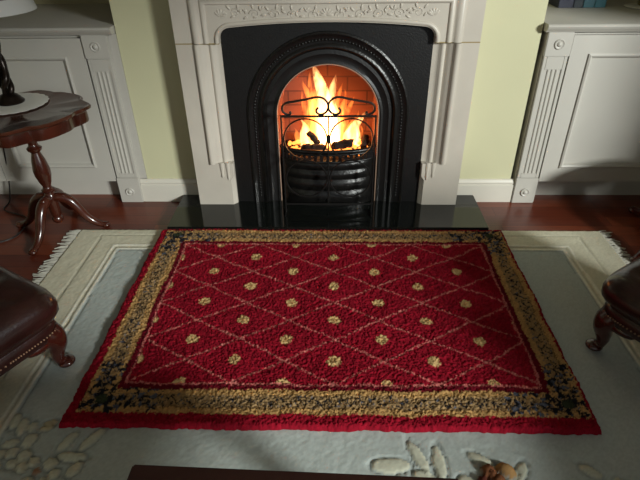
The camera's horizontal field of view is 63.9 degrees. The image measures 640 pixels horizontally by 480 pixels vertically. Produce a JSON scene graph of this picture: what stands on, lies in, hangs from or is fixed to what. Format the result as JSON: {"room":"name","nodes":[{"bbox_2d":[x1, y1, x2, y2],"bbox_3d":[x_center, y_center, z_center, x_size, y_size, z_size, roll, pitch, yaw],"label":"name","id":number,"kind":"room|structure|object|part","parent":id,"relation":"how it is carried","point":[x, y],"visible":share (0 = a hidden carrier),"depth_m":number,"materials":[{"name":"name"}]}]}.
{"room":"living room","nodes":[
{"label":"living room","id":0,"kind":"room"},
{"bbox_2d":[34,0,108,3],"bbox_3d":[-1.665,-1.661,2.843,1.420,2.500,0.100,0,33,1],"label":"wall","id":1,"kind":"structure","parent":0,"point":[35,1],"depth_m":2.96,"materials":[{"name":"paint"}]},
{"bbox_2d":[0,193,639,280],"bbox_3d":[-0.007,1.021,1.088,4.840,0.100,5.900,0,33,1],"label":"floor","id":2,"kind":"structure","parent":0,"point":[610,213],"depth_m":2.72,"materials":[{"name":"red wood"}]},
{"bbox_2d":[0,148,25,242],"bbox_3d":[-1.669,-0.353,2.536,0.302,0.651,0.486,7,34,12],"label":"cable","id":3,"kind":"object","parent":2,"relation":"on","point":[3,148],"visible":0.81,"depth_m":2.78,"materials":[{"name":"black plastic"}]},
{"bbox_2d":[0,90,110,255],"bbox_3d":[-1.343,-0.321,2.487,0.538,0.641,0.538,10,35,16],"label":"table","id":4,"kind":"object","parent":2,"relation":"on","point":[63,112],"visible":0.91,"depth_m":2.40,"materials":[{"name":"brown wood"}]},
{"bbox_2d":[0,93,48,114],"bbox_3d":[-1.432,-0.634,2.379,0.320,0.003,0.323,0,33,1],"label":"lace doily","id":5,"kind":"object","parent":4,"relation":"on","point":[32,100],"visible":0.55,"depth_m":2.36,"materials":[{"name":"white fabric"}]},
{"bbox_2d":[0,0,36,105],"bbox_3d":[-1.440,-0.909,2.212,0.444,0.640,0.444,0,33,1],"label":"table lamp","id":6,"kind":"object","parent":5,"relation":"on","point":[8,97],"visible":1,"depth_m":2.29,"materials":[{"name":"brown metal"}]},
{"bbox_3d":[-1.439,-0.873,2.238,0.074,0.489,0.073,0,33,1],"label":"figure stem","id":7,"kind":"part","parent":6,"relation":"part of","materials":[{"name":"brown metal"}]},
{"bbox_3d":[-1.472,-0.152,2.619,0.235,0.217,0.050,4,34,7],"label":"leg","id":8,"kind":"part","parent":4,"relation":"part of","materials":[{"name":"brown wood"}]},
{"bbox_3d":[-1.363,-0.072,2.494,0.050,0.217,0.235,5,34,8],"label":"leg","id":9,"kind":"part","parent":4,"relation":"part of","materials":[{"name":"brown wood"}]},
{"bbox_3d":[-1.350,-0.215,2.713,0.050,0.217,0.236,-2,33,-3],"label":"leg","id":10,"kind":"part","parent":4,"relation":"part of","materials":[{"name":"brown wood"}]},
{"bbox_3d":[-1.210,-0.152,2.614,0.235,0.217,0.050,-4,33,-5],"label":"leg","id":11,"kind":"part","parent":4,"relation":"part of","materials":[{"name":"brown wood"}]},
{"bbox_2d":[0,33,146,201],"bbox_3d":[-1.663,-0.772,2.950,1.414,0.896,0.691,0,33,1],"label":"base cabinet","id":12,"kind":"object","parent":2,"relation":"on","point":[103,154],"visible":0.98,"depth_m":2.66,"materials":[{"name":"paint"}]},
{"bbox_3d":[-2.057,-0.646,2.663,0.615,0.752,0.032,0,33,1],"label":"door","id":13,"kind":"part","parent":12,"relation":"part of","materials":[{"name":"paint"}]},
{"bbox_2d":[0,3,115,35],"bbox_3d":[-1.670,-1.160,2.690,1.410,0.036,0.702,0,33,1],"label":"countertop","id":14,"kind":"structure","parent":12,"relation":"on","point":[47,19],"depth_m":2.51,"materials":[{"name":"paint"}]},
{"bbox_3d":[-1.439,-0.644,2.648,0.615,0.752,0.032,0,33,1],"label":"door","id":15,"kind":"part","parent":12,"relation":"part of","materials":[{"name":"paint"}]},
{"bbox_2d":[0,230,639,479],"bbox_3d":[0.063,0.462,1.811,2.775,0.042,1.930,0,33,1],"label":"rug","id":16,"kind":"object","parent":2,"relation":"on","point":[90,277],"visible":0.43,"depth_m":1.62,"materials":[{"name":"beige carpet"}]},
{"bbox_2d":[0,266,75,376],"bbox_3d":[-1.276,0.331,1.724,0.672,0.360,0.552,17,37,25],"label":"footstool","id":17,"kind":"object","parent":16,"relation":"on","point":[29,328],"visible":1,"depth_m":1.67,"materials":[{"name":"brown leather"}]},
{"bbox_3d":[-1.276,0.330,1.723,0.634,0.007,0.515,17,37,25],"label":"stud trim","id":18,"kind":"part","parent":17,"relation":"part of","materials":[{"name":"gold metal"}]},
{"bbox_3d":[-0.947,0.376,1.804,0.125,0.189,0.173,-9,34,-12],"label":"leg","id":19,"kind":"part","parent":17,"relation":"part of","materials":[{"name":"brown wood"}]},
{"bbox_2d":[127,465,457,479],"bbox_3d":[-0.064,0.785,0.936,0.660,0.437,0.510,1,33,3],"label":"coffee table","id":20,"kind":"object","parent":16,"relation":"on","point":[138,472],"visible":1,"depth_m":1.02,"materials":[{"name":"brown wood"}]},
{"bbox_2d":[59,228,601,434],"bbox_3d":[0.037,0.268,2.091,1.722,0.032,1.174,0,33,1],"label":"rug","id":21,"kind":"object","parent":16,"relation":"on","point":[405,331],"visible":1,"depth_m":1.91,"materials":[{"name":"red carpet"}]},
{"bbox_2d":[585,257,639,351],"bbox_3d":[1.352,0.312,1.702,0.552,0.360,0.672,-20,38,-27],"label":"footstool","id":22,"kind":"object","parent":16,"relation":"on","point":[620,313],"visible":1,"depth_m":1.73,"materials":[{"name":"brown leather"}]},
{"bbox_3d":[1.041,0.325,1.843,0.125,0.189,0.173,6,34,11],"label":"leg","id":23,"kind":"part","parent":22,"relation":"part of","materials":[{"name":"brown wood"}]},
{"bbox_2d":[601,257,639,341],"bbox_3d":[1.351,0.249,1.660,0.552,0.209,0.672,-20,38,-27],"label":"seat","id":24,"kind":"object","parent":22,"relation":"on","point":[620,313],"depth_m":1.72,"materials":[{"name":"leather"}]},
{"bbox_3d":[1.352,0.311,1.701,0.515,0.007,0.634,-20,38,-27],"label":"stud trim","id":25,"kind":"part","parent":22,"relation":"part of","materials":[{"name":"gold metal"}]},
{"bbox_2d":[167,195,488,230],"bbox_3d":[0.038,-0.139,2.725,1.614,0.046,0.347,0,33,1],"label":"hearth slab","id":26,"kind":"object","parent":2,"relation":"on","point":[466,214],"visible":0.76,"depth_m":2.66,"materials":[{"name":"black stone"}]},
{"bbox_2d":[221,22,433,201],"bbox_3d":[0.037,-0.662,2.643,0.967,0.918,0.272,0,33,1],"label":"insert","id":27,"kind":"object","parent":26,"relation":"on","point":[267,66],"visible":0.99,"depth_m":2.50,"materials":[{"name":"black metal"}]},
{"bbox_2d":[168,0,486,204],"bbox_3d":[0.032,-0.667,2.438,1.560,1.152,0.289,0,33,1],"label":"fireplace surround","id":28,"kind":"object","parent":26,"relation":"on","point":[198,26],"visible":0.99,"depth_m":2.37,"materials":[{"name":"beige stone"}]},
{"bbox_3d":[-0.510,-0.609,2.522,0.120,0.680,0.060,0,33,1],"label":"leg moulding","id":29,"kind":"part","parent":28,"relation":"part of","materials":[{"name":"beige stone"}]},
{"bbox_3d":[0.028,-0.982,2.238,1.212,0.234,0.020,0,33,1],"label":"header moulding","id":30,"kind":"part","parent":28,"relation":"part of","materials":[{"name":"beige stone"}]},
{"bbox_3d":[0.578,-0.606,2.495,0.120,0.680,0.060,0,33,1],"label":"leg moulding","id":31,"kind":"part","parent":28,"relation":"part of","materials":[{"name":"beige stone"}]},
{"bbox_2d":[280,140,375,205],"bbox_3d":[0.044,-0.396,2.785,0.501,0.316,0.346,0,33,1],"label":"grate","id":32,"kind":"object","parent":26,"relation":"on","point":[350,178],"visible":0.75,"depth_m":2.67,"materials":[{"name":"metal"}]},
{"bbox_2d":[301,143,326,149],"bbox_3d":[-0.033,-0.479,2.671,0.136,0.052,0.048,7,34,12],"label":"log","id":33,"kind":"object","parent":32,"relation":"on","point":[308,146],"visible":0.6,"depth_m":2.65,"materials":[{"name":"brown wood"}]},
{"bbox_2d":[288,138,367,155],"bbox_3d":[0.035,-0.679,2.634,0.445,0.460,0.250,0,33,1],"label":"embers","id":34,"kind":"object","parent":32,"relation":"on","point":[358,141],"visible":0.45,"depth_m":2.78},
{"bbox_2d":[306,131,320,143],"bbox_3d":[-0.035,-0.536,2.710,0.080,0.082,0.039,13,36,20],"label":"log","id":35,"kind":"object","parent":34,"relation":"on","point":[313,137],"visible":0.89,"depth_m":2.70,"materials":[{"name":"brown wood"}]},
{"bbox_2d":[332,139,353,149],"bbox_3d":[0.118,-0.497,2.657,0.117,0.055,0.053,0,33,1],"label":"log","id":36,"kind":"object","parent":34,"relation":"on","point":[343,144],"visible":0.98,"depth_m":2.64,"materials":[{"name":"brown wood"}]},
{"bbox_3d":[0.040,-0.459,2.622,0.501,0.032,0.098,0,33,1],"label":"rail","id":37,"kind":"part","parent":32,"relation":"part of","materials":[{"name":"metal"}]},
{"bbox_2d":[286,140,370,160],"bbox_3d":[0.043,-0.484,2.754,0.480,0.001,0.301,0,33,1],"label":"tray","id":38,"kind":"object","parent":32,"relation":"on","point":[306,141],"depth_m":2.79,"materials":[{"name":"black metal"}]},
{"bbox_2d":[360,134,368,147],"bbox_3d":[0.237,-0.514,2.695,0.040,0.069,0.075,11,35,18],"label":"log","id":39,"kind":"object","parent":32,"relation":"on","point":[365,140],"visible":0.89,"depth_m":2.68,"materials":[{"name":"brown wood"}]},
{"bbox_2d":[280,96,376,216],"bbox_3d":[0.041,-0.398,2.513,0.454,0.619,0.070,0,33,1],"label":"guard","id":40,"kind":"object","parent":26,"relation":"on","point":[286,115],"visible":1,"depth_m":2.47,"materials":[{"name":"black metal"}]},
{"bbox_3d":[-0.180,-0.359,2.544,0.010,0.526,0.070,0,33,1],"label":"post","id":41,"kind":"part","parent":40,"relation":"part of","materials":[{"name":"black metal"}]},
{"bbox_3d":[0.264,-0.358,2.533,0.010,0.526,0.070,0,33,1],"label":"post","id":42,"kind":"part","parent":40,"relation":"part of","materials":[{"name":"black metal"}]},
{"bbox_2d":[510,30,639,202],"bbox_3d":[1.762,-0.761,2.865,1.394,0.896,0.691,0,33,1],"label":"base cabinet","id":43,"kind":"object","parent":2,"relation":"on","point":[580,132],"visible":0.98,"depth_m":2.60,"materials":[{"name":"paint"}]},
{"bbox_3d":[1.496,-0.634,2.575,0.626,0.752,0.032,0,33,1],"label":"door","id":44,"kind":"part","parent":43,"relation":"part of","materials":[{"name":"paint"}]},
{"bbox_2d":[542,0,639,31],"bbox_3d":[1.749,-1.148,2.605,1.409,0.036,0.702,0,33,1],"label":"countertop","id":45,"kind":"structure","parent":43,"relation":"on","point":[615,17],"depth_m":2.42,"materials":[{"name":"paint"}]},
{"bbox_2d":[548,0,573,7],"bbox_3d":[1.278,-1.361,2.677,0.075,0.250,0.174,0,33,1],"label":"book","id":46,"kind":"object","parent":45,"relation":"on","point":[557,3],"visible":0.86,"depth_m":2.67,"materials":[{"name":"purple paper"}]},
{"bbox_2d":[573,0,583,7],"bbox_3d":[1.342,-1.354,2.674,0.045,0.240,0.164,0,33,1],"label":"book","id":47,"kind":"object","parent":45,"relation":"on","point":[577,3],"visible":0.65,"depth_m":2.66,"materials":[{"name":"grey paper"}]},
{"bbox_2d":[582,0,595,7],"bbox_3d":[1.397,-1.365,2.671,0.056,0.260,0.174,0,33,1],"label":"book","id":48,"kind":"object","parent":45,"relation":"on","point":[587,3],"visible":0.65,"depth_m":2.66,"materials":[{"name":"teal paper"}]},
{"bbox_2d":[594,0,606,7],"bbox_3d":[1.456,-1.361,2.672,0.054,0.250,0.174,0,33,1],"label":"book","id":49,"kind":"object","parent":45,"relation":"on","point":[598,3],"visible":0.65,"depth_m":2.66,"materials":[{"name":"teal paper"}]},
{"bbox_2d":[624,3,639,9],"bbox_3d":[1.700,-1.212,2.664,0.223,0.004,0.223,0,33,1],"label":"doily","id":50,"kind":"object","parent":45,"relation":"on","point":[629,5],"visible":0.96,"depth_m":2.69,"materials":[{"name":"white fabric"}]},
{"bbox_2d":[628,206,639,261],"bbox_3d":[1.704,-0.162,2.455,0.561,0.345,0.520,0,33,1],"label":"side table","id":51,"kind":"object","parent":2,"relation":"on","point":[635,210],"visible":0.77,"depth_m":2.67,"materials":[{"name":"brown wood"}]},
{"bbox_3d":[1.551,-0.032,2.361,0.308,0.233,0.067,-19,37,-26],"label":"leg","id":52,"kind":"part","parent":51,"relation":"part of","materials":[{"name":"brown wood"}]},
{"bbox_2d":[109,0,548,178],"bbox_3d":[0.037,-1.477,2.529,2.000,2.500,0.750,0,33,1],"label":"wall","id":53,"kind":"structure","parent":0,"point":[511,29],"depth_m":2.54,"materials":[{"name":"paint"}]},
{"bbox_2d":[140,178,198,201],"bbox_3d":[-0.823,-0.280,2.876,0.348,0.135,0.020,0,33,1],"label":"baseboard","id":54,"kind":"structure","parent":53,"relation":"attached to","point":[153,189],"depth_m":2.86,"materials":[{"name":"beige paint"}]},
{"bbox_2d":[457,179,513,201],"bbox_3d":[0.895,-0.274,2.833,0.329,0.135,0.020,0,33,1],"label":"baseboard","id":55,"kind":"structure","parent":53,"relation":"attached to","point":[483,190],"depth_m":2.82,"materials":[{"name":"beige paint"}]}
]}

